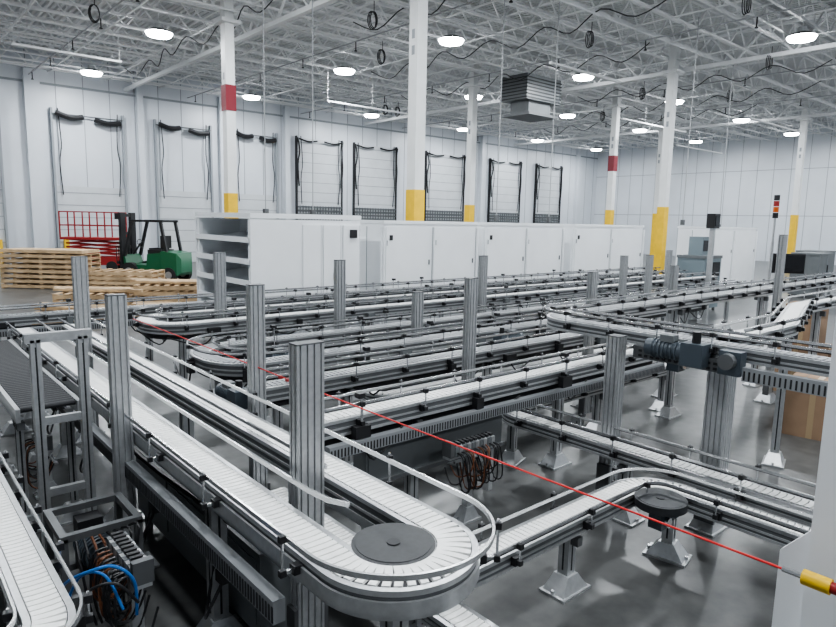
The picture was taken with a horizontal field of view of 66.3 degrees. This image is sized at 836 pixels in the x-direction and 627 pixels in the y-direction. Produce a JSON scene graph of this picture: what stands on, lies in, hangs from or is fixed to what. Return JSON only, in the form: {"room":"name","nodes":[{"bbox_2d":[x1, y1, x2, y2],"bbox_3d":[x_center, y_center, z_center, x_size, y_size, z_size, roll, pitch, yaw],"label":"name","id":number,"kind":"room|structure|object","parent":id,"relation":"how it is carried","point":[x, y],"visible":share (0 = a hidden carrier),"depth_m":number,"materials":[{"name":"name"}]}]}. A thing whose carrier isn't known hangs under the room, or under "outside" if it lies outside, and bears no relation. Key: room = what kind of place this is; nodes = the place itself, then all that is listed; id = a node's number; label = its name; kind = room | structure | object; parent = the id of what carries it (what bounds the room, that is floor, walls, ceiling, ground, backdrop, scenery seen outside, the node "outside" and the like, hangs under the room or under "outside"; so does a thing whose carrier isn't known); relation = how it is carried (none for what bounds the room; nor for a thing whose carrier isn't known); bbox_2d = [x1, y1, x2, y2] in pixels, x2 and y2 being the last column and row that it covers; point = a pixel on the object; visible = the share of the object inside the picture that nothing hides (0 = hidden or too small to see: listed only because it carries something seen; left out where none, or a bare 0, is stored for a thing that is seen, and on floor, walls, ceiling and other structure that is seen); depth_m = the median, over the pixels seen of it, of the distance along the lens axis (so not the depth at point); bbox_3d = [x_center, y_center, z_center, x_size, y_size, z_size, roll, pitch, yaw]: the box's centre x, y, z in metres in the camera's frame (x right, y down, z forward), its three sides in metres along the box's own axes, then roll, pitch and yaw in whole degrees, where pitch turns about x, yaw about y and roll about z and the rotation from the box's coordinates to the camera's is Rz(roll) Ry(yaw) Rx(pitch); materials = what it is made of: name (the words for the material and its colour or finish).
{"room":"factory floor","nodes":[
{"label":"factory floor","id":0,"kind":"room"},
{"bbox_2d":[0,45,597,263],"bbox_3d":[-7.582,-7.793,36.386,61.400,9.400,0.230,-6,11,-40],"label":"wall","id":1,"kind":"structure","parent":0,"point":[89,155],"depth_m":32.24,"materials":[{"name":"grey"}]},
{"bbox_2d":[0,127,9,263],"bbox_3d":[-18.831,-5.378,26.529,2.890,7.002,0.400,-6,11,-40],"label":"door","id":2,"kind":"structure","parent":1,"relation":"in","point":[4,242],"depth_m":27.59,"materials":[{"name":"grey"}]},
{"bbox_2d":[49,107,128,255],"bbox_3d":[-15.124,-5.765,29.710,3.090,7.002,0.400,-6,11,-40],"label":"door","id":3,"kind":"structure","parent":1,"relation":"in","point":[67,198],"depth_m":29.76,"materials":[{"name":"grey metal"}]},
{"bbox_2d":[153,119,213,261],"bbox_3d":[-11.795,-6.112,32.566,2.890,7.002,0.400,-6,11,-40],"label":"door","id":4,"kind":"structure","parent":1,"relation":"in","point":[181,206],"depth_m":32.65,"materials":[{"name":"grey metal"}]},
{"bbox_2d":[236,129,278,218],"bbox_3d":[-8.845,-6.419,35.098,2.690,7.002,0.400,-6,11,-40],"label":"door","id":5,"kind":"structure","parent":1,"relation":"in","point":[247,203],"depth_m":35.31,"materials":[{"name":"grey metal"}]},
{"bbox_2d":[295,135,343,220],"bbox_3d":[-5.766,-6.747,37.786,3.176,7.002,0.330,-6,11,-40],"label":"door","id":6,"kind":"structure","parent":1,"relation":"in","point":[327,155],"depth_m":37.64,"materials":[{"name":"grey metal"}]},
{"bbox_2d":[352,142,397,220],"bbox_3d":[-2.664,-7.071,40.447,3.376,7.002,0.330,-6,11,-40],"label":"door","id":7,"kind":"structure","parent":1,"relation":"in","point":[375,169],"depth_m":40.31,"materials":[{"name":"grey metal"}]},
{"bbox_2d":[424,151,465,221],"bbox_3d":[1.875,-7.544,44.343,3.676,7.002,0.330,-6,11,-40],"label":"door","id":8,"kind":"structure","parent":1,"relation":"in","point":[444,175],"depth_m":44.20,"materials":[{"name":"grey metal"}]},
{"bbox_2d":[487,158,522,222],"bbox_3d":[6.565,-8.033,48.367,3.476,7.002,0.330,-6,11,-40],"label":"door","id":9,"kind":"structure","parent":1,"relation":"in","point":[510,173],"depth_m":48.27,"materials":[{"name":"grey metal"}]},
{"bbox_2d":[533,163,562,223],"bbox_3d":[10.499,-8.443,51.743,3.276,7.002,0.330,-6,11,-40],"label":"door","id":10,"kind":"structure","parent":1,"relation":"in","point":[542,173],"depth_m":51.55,"materials":[{"name":"grey metal"}]},
{"bbox_2d":[21,68,580,260],"bbox_3d":[-1.793,-7.909,41.132,40.340,8.500,0.280,-6,11,-40],"label":"pilaster","id":11,"kind":"object","parent":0,"point":[31,88],"visible":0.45,"depth_m":30.63,"materials":[{"name":"white paint"}]},
{"bbox_2d":[0,254,835,626],"bbox_3d":[7.734,-0.151,19.465,61.000,0.200,47.000,-6,11,-40],"label":"floor","id":12,"kind":"structure","parent":0,"point":[719,586],"depth_m":5.16,"materials":[{"name":"concrete"}]},
{"bbox_2d":[0,339,85,532],"bbox_3d":[-3.700,0.980,5.894,0.640,1.006,3.000,-6,11,-40],"label":"conveyor","id":13,"kind":"object","parent":12,"relation":"on","point":[15,380],"visible":0.68,"depth_m":5.03,"materials":[{"name":"metal"}]},
{"bbox_2d":[25,433,60,499],"bbox_3d":[-3.177,1.280,5.425,0.279,0.570,0.429,-6,11,-40],"label":"valve manifold","id":14,"kind":"object","parent":12,"relation":"on","point":[49,437],"visible":0.49,"depth_m":5.33,"materials":[{"name":"metal"}]},
{"bbox_2d":[0,451,92,626],"bbox_3d":[-3.413,1.360,3.834,1.623,0.860,5.145,-6,11,-40],"label":"conveyor line","id":15,"kind":"object","parent":12,"relation":"on","point":[35,595],"visible":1,"depth_m":2.89,"materials":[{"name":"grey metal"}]},
{"bbox_2d":[0,248,100,288],"bbox_3d":[-11.852,-1.468,20.719,2.628,1.228,1.261,1,8,2],"label":"pallet stack","id":16,"kind":"object","parent":12,"relation":"on","point":[42,268],"visible":0.77,"depth_m":20.20,"materials":[{"name":"brown wood"}]},
{"bbox_2d":[22,328,96,559],"bbox_3d":[-2.407,0.920,4.365,0.466,1.620,0.120,-6,11,-40],"label":"metal frame","id":17,"kind":"object","parent":12,"relation":"on","point":[34,340],"visible":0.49,"depth_m":4.31,"materials":[{"name":"metal"}]},
{"bbox_2d":[71,256,105,443],"bbox_3d":[-3.522,0.377,6.754,0.345,1.958,0.230,-6,11,-40],"label":"support post","id":18,"kind":"object","parent":12,"relation":"on","point":[79,264],"visible":0.38,"depth_m":6.65,"materials":[{"name":"metal"}]},
{"bbox_2d":[58,211,126,268],"bbox_3d":[-13.577,-3.028,26.853,2.405,2.469,0.860,0,8,-6],"label":"scissor lift","id":19,"kind":"object","parent":12,"relation":"on","point":[109,261],"visible":0.52,"depth_m":26.61,"materials":[{"name":"red paint"}]},
{"bbox_2d":[43,492,146,625],"bbox_3d":[-1.920,1.512,3.838,0.440,0.620,0.568,-6,11,-40],"label":"metal frame","id":20,"kind":"object","parent":12,"relation":"on","point":[90,533],"visible":0.48,"depth_m":3.77,"materials":[{"name":"grey metal"}]},
{"bbox_2d":[32,278,196,324],"bbox_3d":[-6.248,-0.368,15.888,5.687,0.678,4.114,-1,9,-14],"label":"pile","id":21,"kind":"object","parent":12,"relation":"on","point":[154,287],"visible":0.26,"depth_m":16.52,"materials":[{"name":"brown wood"}]},
{"bbox_2d":[88,530,158,626],"bbox_3d":[-1.504,1.541,3.353,0.279,0.720,0.608,-6,11,-40],"label":"valve manifold","id":22,"kind":"object","parent":12,"relation":"on","point":[122,549],"visible":0.81,"depth_m":3.27,"materials":[{"name":"metal"}]},
{"bbox_2d":[63,564,139,614],"bbox_3d":[-1.591,1.316,3.025,0.609,0.370,0.230,4,9,19],"label":"air hose","id":23,"kind":"object","parent":22,"relation":"attached to","point":[79,576],"visible":0.77,"depth_m":2.96,"materials":[{"name":"blue plastic"}]},
{"bbox_2d":[88,268,164,288],"bbox_3d":[-9.582,-1.122,20.888,2.200,0.588,1.200,1,8,-1],"label":"pallet stack","id":24,"kind":"object","parent":12,"relation":"on","point":[109,277],"visible":0.74,"depth_m":20.32,"materials":[{"name":"brown wood"}]},
{"bbox_2d":[102,293,159,580],"bbox_3d":[-1.965,0.810,4.252,0.345,1.888,0.230,-6,11,-40],"label":"support post","id":25,"kind":"object","parent":12,"relation":"on","point":[116,313],"visible":0.51,"depth_m":4.18,"materials":[{"name":"metal"}]},
{"bbox_2d":[116,212,191,278],"bbox_3d":[-10.097,-2.447,23.459,3.550,2.450,1.220,3,8,12],"label":"forklift","id":26,"kind":"object","parent":12,"relation":"on","point":[177,264],"visible":0.79,"depth_m":23.07,"materials":[{"name":"green metal"}]},
{"bbox_2d":[135,446,290,626],"bbox_3d":[-1.386,1.449,4.348,0.380,0.620,2.070,-6,11,-40],"label":"base cabinet","id":27,"kind":"object","parent":12,"relation":"on","point":[264,566],"visible":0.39,"depth_m":3.71,"materials":[{"name":"black metal"}]},
{"bbox_2d":[213,252,227,393],"bbox_3d":[-2.627,0.151,8.532,0.345,1.928,0.230,-6,11,-40],"label":"support post","id":28,"kind":"object","parent":12,"relation":"on","point":[219,258],"visible":0.28,"depth_m":8.43,"materials":[{"name":"metal"}]},
{"bbox_2d":[213,0,240,217],"bbox_3d":[-5.752,-5.286,19.539,0.600,9.380,0.600,-6,11,-40],"label":"column","id":29,"kind":"structure","parent":12,"relation":"on","point":[226,21],"depth_m":19.28,"materials":[{"name":"white paint"}]},
{"bbox_2d":[5,317,501,626],"bbox_3d":[-2.223,1.041,5.261,0.940,1.130,7.316,-6,11,-40],"label":"conveyor line","id":30,"kind":"object","parent":12,"relation":"on","point":[410,559],"visible":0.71,"depth_m":3.25,"materials":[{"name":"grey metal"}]},
{"bbox_2d":[246,283,269,489],"bbox_3d":[-1.218,0.728,4.851,0.345,1.908,0.230,-6,11,-40],"label":"support post","id":31,"kind":"object","parent":12,"relation":"on","point":[255,293],"visible":0.41,"depth_m":4.76,"materials":[{"name":"metal"}]},
{"bbox_2d":[195,212,360,340],"bbox_3d":[-2.668,-0.651,12.187,2.250,2.460,2.350,-6,11,-40],"label":"storage cabinet","id":32,"kind":"object","parent":12,"relation":"on","point":[289,252],"visible":0.53,"depth_m":11.40,"materials":[{"name":"white metal"}]},
{"bbox_2d":[287,339,327,626],"bbox_3d":[-0.582,1.024,3.368,0.345,1.778,0.230,-6,11,-40],"label":"support post","id":33,"kind":"object","parent":12,"relation":"on","point":[306,358],"visible":0.84,"depth_m":3.28,"materials":[{"name":"metal"}]},
{"bbox_2d":[0,267,660,405],"bbox_3d":[0.397,-0.086,12.775,16.800,1.298,0.368,-6,11,-40],"label":"conveyor line","id":34,"kind":"object","parent":12,"relation":"on","point":[50,317],"visible":0.25,"depth_m":9.33,"materials":[{"name":"grey metal"}]},
{"bbox_2d":[333,260,345,399],"bbox_3d":[-1.055,0.207,8.618,0.345,1.858,0.230,-6,11,-40],"label":"support post","id":35,"kind":"object","parent":12,"relation":"on","point":[339,265],"visible":0.41,"depth_m":8.52,"materials":[{"name":"metal"}]},
{"bbox_2d":[271,487,498,626],"bbox_3d":[-0.027,1.716,3.660,0.206,0.346,3.319,-6,11,-40],"label":"conveyor line","id":36,"kind":"object","parent":12,"relation":"on","point":[461,615],"visible":0.28,"depth_m":3.40,"materials":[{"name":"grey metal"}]},
{"bbox_2d":[351,220,478,326],"bbox_3d":[-0.045,-0.777,13.699,2.600,2.380,1.130,-6,11,-40],"label":"storage cabinet","id":37,"kind":"object","parent":12,"relation":"on","point":[401,251],"visible":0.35,"depth_m":12.96,"materials":[{"name":"white metal"}]},
{"bbox_2d":[215,320,616,465],"bbox_3d":[0.436,0.790,7.196,5.322,1.178,0.775,-6,11,-40],"label":"conveyor line","id":38,"kind":"object","parent":12,"relation":"on","point":[511,345],"visible":0.59,"depth_m":6.39,"materials":[{"name":"grey metal"}]},
{"bbox_2d":[405,0,427,220],"bbox_3d":[-0.030,-4.471,14.772,0.600,9.380,0.600,-6,11,-40],"label":"column","id":39,"kind":"structure","parent":12,"relation":"on","point":[415,192],"depth_m":14.64,"materials":[{"name":"white metal"}]},
{"bbox_2d":[410,291,423,357],"bbox_3d":[-0.017,0.472,8.164,0.345,1.508,0.230,-6,11,-40],"label":"support post","id":40,"kind":"object","parent":12,"relation":"on","point":[417,306],"visible":0.27,"depth_m":8.06,"materials":[{"name":"metal"}]},
{"bbox_2d":[132,268,718,385],"bbox_3d":[2.037,-0.015,12.593,14.566,1.278,1.200,-6,11,-40],"label":"conveyor line","id":41,"kind":"object","parent":12,"relation":"on","point":[182,323],"visible":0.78,"depth_m":9.67,"materials":[{"name":"grey metal"}]},
{"bbox_2d":[324,319,567,401],"bbox_3d":[1.036,0.548,10.504,6.896,0.726,0.700,-6,11,-40],"label":"conveyor line","id":42,"kind":"object","parent":12,"relation":"on","point":[354,398],"visible":0.03,"depth_m":9.26,"materials":[{"name":"grey metal"}]},
{"bbox_2d":[173,278,745,428],"bbox_3d":[2.944,0.317,10.730,13.687,1.198,1.350,-6,11,-40],"label":"conveyor line","id":43,"kind":"object","parent":12,"relation":"on","point":[224,367],"visible":0.44,"depth_m":7.70,"materials":[{"name":"grey metal"}]},
{"bbox_2d":[448,277,482,468],"bbox_3d":[0.497,0.576,6.314,0.345,1.858,0.230,-6,11,-40],"label":"support post","id":44,"kind":"object","parent":12,"relation":"on","point":[470,284],"visible":0.46,"depth_m":6.22,"materials":[{"name":"metal"}]},
{"bbox_2d":[442,431,502,524],"bbox_3d":[0.435,1.324,5.122,0.550,0.720,0.243,-6,11,-40],"label":"valve manifold","id":45,"kind":"object","parent":12,"relation":"on","point":[466,513],"visible":0.94,"depth_m":5.08,"materials":[{"name":"metal"}]},
{"bbox_2d":[463,54,482,221],"bbox_3d":[2.287,-6.315,27.745,0.600,9.380,0.600,-6,11,-40],"label":"column","id":46,"kind":"structure","parent":12,"relation":"on","point":[469,207],"depth_m":27.49,"materials":[{"name":"white paint"}]},
{"bbox_2d":[477,255,487,346],"bbox_3d":[1.033,-0.010,10.409,0.345,1.858,0.230,-6,11,-40],"label":"support post","id":47,"kind":"object","parent":12,"relation":"on","point":[483,259],"visible":0.4,"depth_m":10.30,"materials":[{"name":"metal"}]},
{"bbox_2d":[363,345,627,400],"bbox_3d":[1.229,0.943,8.173,4.678,0.626,0.470,-6,11,-40],"label":"conveyor line","id":48,"kind":"object","parent":12,"relation":"on","point":[450,379],"visible":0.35,"depth_m":7.30,"materials":[{"name":"grey metal"}]},
{"bbox_2d":[324,343,685,529],"bbox_3d":[1.214,0.971,6.066,4.960,1.178,0.555,-6,11,-40],"label":"conveyor line","id":49,"kind":"object","parent":12,"relation":"on","point":[454,411],"visible":0.79,"depth_m":5.24,"materials":[{"name":"grey metal"}]},
{"bbox_2d":[476,222,564,311],"bbox_3d":[2.205,-1.011,15.630,2.850,2.380,1.130,-6,11,-40],"label":"storage cabinet","id":50,"kind":"object","parent":12,"relation":"on","point":[510,248],"visible":0.37,"depth_m":15.05,"materials":[{"name":"white metal"}]},
{"bbox_2d":[568,271,598,426],"bbox_3d":[2.052,0.416,7.703,0.345,1.838,0.230,-6,11,-40],"label":"support post","id":51,"kind":"object","parent":12,"relation":"on","point":[585,404],"visible":0.56,"depth_m":7.67,"materials":[{"name":"metal"}]},
{"bbox_2d":[542,223,644,301],"bbox_3d":[4.891,-1.291,17.934,3.350,2.380,1.130,-6,11,-40],"label":"storage cabinet","id":52,"kind":"object","parent":12,"relation":"on","point":[586,246],"visible":0.31,"depth_m":17.18,"materials":[{"name":"white metal"}]},
{"bbox_2d":[595,334,626,489],"bbox_3d":[1.656,0.914,5.483,0.345,1.478,0.230,-6,11,-40],"label":"support post","id":53,"kind":"object","parent":12,"relation":"on","point":[616,344],"visible":0.56,"depth_m":5.41,"materials":[{"name":"metal"}]},
{"bbox_2d":[604,83,624,224],"bbox_3d":[9.647,-6.758,31.838,0.600,9.380,0.600,-6,11,-40],"label":"column","id":54,"kind":"structure","parent":12,"relation":"on","point":[616,105],"depth_m":31.58,"materials":[{"name":"white paint"}]},
{"bbox_2d":[617,255,628,325],"bbox_3d":[3.550,-0.077,11.196,0.345,1.868,0.230,-6,11,-40],"label":"support post","id":55,"kind":"object","parent":12,"relation":"on","point":[623,270],"visible":0.23,"depth_m":11.08,"materials":[{"name":"metal"}]},
{"bbox_2d":[472,466,812,603],"bbox_3d":[1.716,1.555,4.066,3.079,0.620,1.564,2,8,6],"label":"conveyor line","id":56,"kind":"object","parent":12,"relation":"on","point":[562,526],"visible":0.82,"depth_m":4.21,"materials":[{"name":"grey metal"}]},
{"bbox_2d":[641,255,653,329],"bbox_3d":[4.193,-0.140,11.748,0.345,1.858,0.230,-6,11,-40],"label":"support post","id":57,"kind":"object","parent":12,"relation":"on","point":[649,258],"visible":0.29,"depth_m":11.64,"materials":[{"name":"metal"}]},
{"bbox_2d":[498,361,815,527],"bbox_3d":[3.453,1.230,6.167,4.163,0.730,3.995,-6,11,-40],"label":"conveyor line","id":58,"kind":"object","parent":12,"relation":"on","point":[629,454],"visible":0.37,"depth_m":5.14,"materials":[{"name":"grey metal"}]},
{"bbox_2d":[650,109,664,254],"bbox_3d":[14.639,-7.699,38.999,0.600,9.380,0.600,-6,11,-40],"label":"column","id":59,"kind":"structure","parent":12,"relation":"on","point":[660,137],"depth_m":38.88,"materials":[{"name":"white paint"}]},
{"bbox_2d":[651,265,678,397],"bbox_3d":[3.520,0.253,8.960,0.345,1.858,0.230,-6,11,-40],"label":"support post","id":60,"kind":"object","parent":12,"relation":"on","point":[674,269],"visible":0.41,"depth_m":8.84,"materials":[{"name":"metal"}]},
{"bbox_2d":[658,250,672,331],"bbox_3d":[5.542,-0.480,14.279,0.345,1.858,0.230,-6,11,-40],"label":"support post","id":61,"kind":"object","parent":12,"relation":"on","point":[669,253],"visible":0.38,"depth_m":14.17,"materials":[{"name":"metal"}]},
{"bbox_2d":[653,35,684,274],"bbox_3d":[9.538,-5.703,24.591,0.600,9.380,0.600,-6,11,-40],"label":"column","id":62,"kind":"structure","parent":12,"relation":"on","point":[673,71],"depth_m":24.44,"materials":[{"name":"white paint"}]},
{"bbox_2d":[544,272,835,419],"bbox_3d":[6.129,0.669,7.342,9.300,1.610,5.221,-6,11,-40],"label":"conveyor line","id":63,"kind":"object","parent":12,"relation":"on","point":[728,358],"visible":1,"depth_m":5.30,"materials":[{"name":"grey metal"}]},
{"bbox_2d":[677,236,722,311],"bbox_3d":[8.044,-1.147,18.368,1.040,2.100,0.840,-6,11,-40],"label":"tall cabinet","id":64,"kind":"object","parent":12,"relation":"on","point":[695,261],"visible":0.33,"depth_m":18.05,"materials":[{"name":"grey metal"}]},
{"bbox_2d":[696,214,720,325],"bbox_3d":[7.107,-1.069,15.618,0.300,2.700,0.300,-6,11,-40],"label":"stand","id":65,"kind":"object","parent":12,"relation":"on","point":[713,220],"visible":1,"depth_m":15.51,"materials":[{"name":"metal"}]},
{"bbox_2d":[684,371,736,537],"bbox_3d":[2.362,1.028,5.075,0.345,1.398,0.230,-6,11,-40],"label":"support post","id":66,"kind":"object","parent":12,"relation":"on","point":[720,389],"visible":0.56,"depth_m":5.00,"materials":[{"name":"metal"}]},
{"bbox_2d":[675,226,757,287],"bbox_3d":[10.678,-1.895,22.901,3.850,2.380,1.130,-6,11,-40],"label":"storage cabinet","id":67,"kind":"object","parent":12,"relation":"on","point":[737,245],"visible":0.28,"depth_m":22.44,"materials":[{"name":"white metal"}]},
{"bbox_2d":[720,54,734,226],"bbox_3d":[11.408,-6.309,23.678,0.100,6.280,0.100,-6,11,-40],"label":"hanging cable","id":68,"kind":"object","parent":67,"relation":"attached to","point":[734,54],"visible":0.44,"depth_m":23.65,"materials":[{"name":"grey"}]},
{"bbox_2d":[753,235,787,404],"bbox_3d":[4.896,0.080,8.784,0.345,2.308,0.230,-6,11,-40],"label":"support post","id":69,"kind":"object","parent":12,"relation":"on","point":[766,396],"visible":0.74,"depth_m":8.69,"materials":[{"name":"metal"}]},
{"bbox_2d":[761,195,779,346],"bbox_3d":[6.107,-0.563,11.145,0.300,2.950,0.300,-6,11,-40],"label":"tower","id":70,"kind":"object","parent":12,"relation":"on","point":[776,197],"visible":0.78,"depth_m":11.04,"materials":[{"name":"metal"}]},
{"bbox_2d":[712,288,835,468],"bbox_3d":[5.545,0.495,8.485,8.683,1.600,0.690,-7,12,-44],"label":"conveyor line","id":71,"kind":"object","parent":12,"relation":"on","point":[789,322],"visible":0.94,"depth_m":6.50,"materials":[{"name":"grey metal"}]},
{"bbox_2d":[787,96,812,253],"bbox_3d":[20.513,-6.928,34.558,0.600,9.380,0.600,-6,11,-40],"label":"column","id":72,"kind":"structure","parent":12,"relation":"on","point":[794,217],"depth_m":34.43,"materials":[{"name":"white paint"}]},
{"bbox_2d":[772,319,835,626],"bbox_3d":[1.465,1.029,2.161,0.380,2.200,0.460,-6,11,-40],"label":"upright","id":73,"kind":"object","parent":12,"relation":"on","point":[796,604],"visible":1,"depth_m":2.16,"materials":[{"name":"white paint"}]},
{"bbox_2d":[134,319,835,594],"bbox_3d":[-0.838,0.461,4.340,0.074,0.060,6.636,-6,11,-41],"label":"pull cord","id":74,"kind":"object","parent":73,"relation":"attached to","point":[818,582],"visible":0.93,"depth_m":2.29,"materials":[{"name":"red plastic"}]},
{"bbox_2d":[782,372,828,440],"bbox_3d":[4.748,1.098,7.617,0.600,0.624,0.754,8,11,40],"label":"cardboard box","id":75,"kind":"object","parent":12,"relation":"on","point":[803,416],"visible":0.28,"depth_m":7.39,"materials":[{"name":"beige cardboard"}]},
{"bbox_2d":[773,347,828,390],"bbox_3d":[5.681,0.803,9.497,0.604,0.704,0.500,-6,11,-40],"label":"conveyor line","id":76,"kind":"object","parent":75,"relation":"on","point":[778,348],"visible":0.02,"depth_m":9.30,"materials":[{"name":"beige"}]},
{"bbox_2d":[786,301,828,347],"bbox_3d":[5.695,0.150,9.401,0.450,0.604,0.504,9,11,43],"label":"cardboard box","id":77,"kind":"object","parent":76,"relation":"on","point":[805,335],"visible":0.11,"depth_m":9.22,"materials":[{"name":"beige cardboard"}]},
{"bbox_2d":[788,252,835,298],"bbox_3d":[13.838,-1.360,22.527,1.440,1.560,0.950,-6,11,-40],"label":"cabinet","id":78,"kind":"object","parent":12,"relation":"on","point":[815,262],"visible":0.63,"depth_m":21.99,"materials":[{"name":"grey metal"}]},
{"bbox_2d":[771,253,805,273],"bbox_3d":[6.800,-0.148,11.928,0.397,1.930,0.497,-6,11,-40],"label":"monitor","id":79,"kind":"object","parent":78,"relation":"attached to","point":[794,263],"visible":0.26,"depth_m":11.74,"materials":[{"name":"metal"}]},
{"bbox_2d":[0,0,835,151],"bbox_3d":[7.933,-9.649,18.080,61.400,0.200,47.400,-6,11,-40],"label":"ceiling","id":80,"kind":"structure","parent":0,"point":[667,7],"depth_m":25.39,"materials":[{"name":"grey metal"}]},
{"bbox_2d":[10,0,121,62],"bbox_3d":[-11.325,-9.361,20.687,3.200,1.880,0.120,-6,11,-40],"label":"strut","id":81,"kind":"object","parent":80,"relation":"hanging from","point":[13,43],"visible":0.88,"depth_m":20.69,"materials":[{"name":"white metal"}]},
{"bbox_2d":[80,49,102,76],"bbox_3d":[-13.577,-10.567,26.553,0.840,1.280,0.840,-6,11,-40],"label":"light","id":82,"kind":"object","parent":80,"relation":"hanging from","point":[91,71],"visible":0.97,"depth_m":26.47,"materials":[{"name":"grey metal"}]},
{"bbox_2d":[145,0,172,38],"bbox_3d":[-8.348,-9.586,20.578,0.840,1.280,0.840,-6,11,-40],"label":"light","id":83,"kind":"object","parent":80,"relation":"hanging from","point":[157,32],"visible":0.97,"depth_m":20.50,"materials":[{"name":"grey metal"}]},
{"bbox_2d":[243,84,259,99],"bbox_3d":[-8.130,-11.135,31.227,0.840,1.280,0.840,-6,11,-40],"label":"light","id":84,"kind":"object","parent":80,"relation":"hanging from","point":[251,96],"visible":0.98,"depth_m":31.15,"materials":[{"name":"grey metal"}]},
{"bbox_2d":[262,0,268,212],"bbox_3d":[-3.344,-5.240,13.888,0.100,6.180,0.100,-6,11,-40],"label":"hanging cable","id":85,"kind":"object","parent":80,"relation":"hanging from","point":[265,210],"visible":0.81,"depth_m":13.99,"materials":[{"name":"grey metal"}]},
{"bbox_2d":[310,0,315,214],"bbox_3d":[-2.381,-5.302,14.453,0.100,6.180,0.100,-6,11,-40],"label":"hanging cable","id":86,"kind":"object","parent":80,"relation":"hanging from","point":[312,211],"visible":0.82,"depth_m":14.57,"materials":[{"name":"grey"}]},
{"bbox_2d":[334,42,354,74],"bbox_3d":[-2.901,-10.154,25.252,0.840,1.280,0.840,-6,11,-40],"label":"light","id":87,"kind":"object","parent":80,"relation":"hanging from","point":[343,69],"visible":0.96,"depth_m":25.17,"materials":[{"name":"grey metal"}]},
{"bbox_2d":[326,50,407,114],"bbox_3d":[-1.915,-9.809,26.841,4.500,2.380,0.120,-6,11,-40],"label":"strut","id":88,"kind":"object","parent":80,"relation":"hanging from","point":[330,101],"visible":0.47,"depth_m":26.75,"materials":[{"name":"white metal"}]},
{"bbox_2d":[88,0,772,120],"bbox_3d":[4.049,-9.077,23.167,19.355,0.761,24.270,5,9,26],"label":"cable coil","id":89,"kind":"object","parent":80,"relation":"attached to","point":[748,2],"visible":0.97,"depth_m":19.61,"materials":[{"name":"black plastic"}]},
{"bbox_2d":[438,16,463,45],"bbox_3d":[1.087,-9.406,20.697,0.840,1.280,0.840,-6,11,-40],"label":"light","id":90,"kind":"object","parent":80,"relation":"hanging from","point":[450,39],"visible":0.97,"depth_m":20.61,"materials":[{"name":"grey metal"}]},
{"bbox_2d":[124,0,835,134],"bbox_3d":[4.213,-9.342,24.381,28.829,0.454,25.215,-6,11,-40],"label":"cable","id":91,"kind":"object","parent":80,"relation":"attached to","point":[271,0],"visible":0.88,"depth_m":23.73,"materials":[{"name":"black plastic"}]},
{"bbox_2d":[494,0,504,220],"bbox_3d":[2.207,-5.590,17.082,0.100,6.180,0.100,-6,11,-40],"label":"hanging cable","id":92,"kind":"object","parent":80,"relation":"hanging from","point":[496,217],"visible":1,"depth_m":17.14,"materials":[{"name":"grey"}]},
{"bbox_2d":[500,52,561,122],"bbox_3d":[4.800,-9.609,27.127,2.240,2.580,1.500,-6,11,-40],"label":"heater","id":93,"kind":"object","parent":80,"relation":"hanging from","point":[530,98],"visible":0.89,"depth_m":26.67,"materials":[{"name":"grey paint"}]},
{"bbox_2d":[546,2,559,221],"bbox_3d":[3.947,-5.771,18.575,0.100,6.180,0.100,-6,11,-40],"label":"hanging cable","id":94,"kind":"object","parent":80,"relation":"hanging from","point":[548,219],"visible":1,"depth_m":18.59,"materials":[{"name":"grey metal"}]},
{"bbox_2d":[573,57,593,80],"bbox_3d":[6.609,-9.982,25.436,0.840,1.280,0.840,-6,11,-40],"label":"light","id":95,"kind":"object","parent":80,"relation":"hanging from","point":[579,76],"visible":0.73,"depth_m":25.36,"materials":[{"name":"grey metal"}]},
{"bbox_2d":[549,0,622,82],"bbox_3d":[5.739,-9.068,21.477,4.000,1.980,0.120,-6,11,-40],"label":"strut","id":96,"kind":"object","parent":80,"relation":"hanging from","point":[551,62],"visible":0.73,"depth_m":21.48,"materials":[{"name":"white metal"}]},
{"bbox_2d":[621,86,687,132],"bbox_3d":[11.706,-10.279,31.321,6.000,2.180,0.120,-6,11,-40],"label":"strut","id":97,"kind":"object","parent":80,"relation":"hanging from","point":[626,119],"visible":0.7,"depth_m":30.79,"materials":[{"name":"white metal"}]},
{"bbox_2d":[680,17,698,224],"bbox_3d":[8.346,-5.829,19.604,0.100,6.180,0.100,-6,11,-40],"label":"hanging cable","id":98,"kind":"object","parent":80,"relation":"attached to","point":[682,222],"visible":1,"depth_m":19.63,"materials":[{"name":"grey"}]},
{"bbox_2d":[733,106,749,122],"bbox_3d":[17.730,-11.141,34.979,0.840,1.280,0.840,-6,11,-40],"label":"light","id":99,"kind":"object","parent":80,"relation":"hanging from","point":[741,119],"visible":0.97,"depth_m":34.90,"materials":[{"name":"grey metal"}]},
{"bbox_2d":[749,70,805,132],"bbox_3d":[16.916,-9.914,29.915,6.000,2.280,0.120,-6,11,-40],"label":"strut","id":100,"kind":"object","parent":80,"relation":"hanging from","point":[754,119],"visible":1,"depth_m":29.59,"materials":[{"name":"white metal"}]},
{"bbox_2d":[786,0,817,42],"bbox_3d":[11.773,-9.012,19.536,0.840,1.280,0.840,-6,11,-40],"label":"light","id":101,"kind":"object","parent":80,"relation":"hanging from","point":[802,35],"visible":0.97,"depth_m":19.46,"materials":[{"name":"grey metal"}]},
{"bbox_2d":[594,121,835,264],"bbox_3d":[31.044,-7.301,38.559,0.212,9.400,47.200,-6,11,-40],"label":"wall","id":102,"kind":"structure","parent":0,"point":[755,171],"depth_m":46.95,"materials":[{"name":"grey paint"}]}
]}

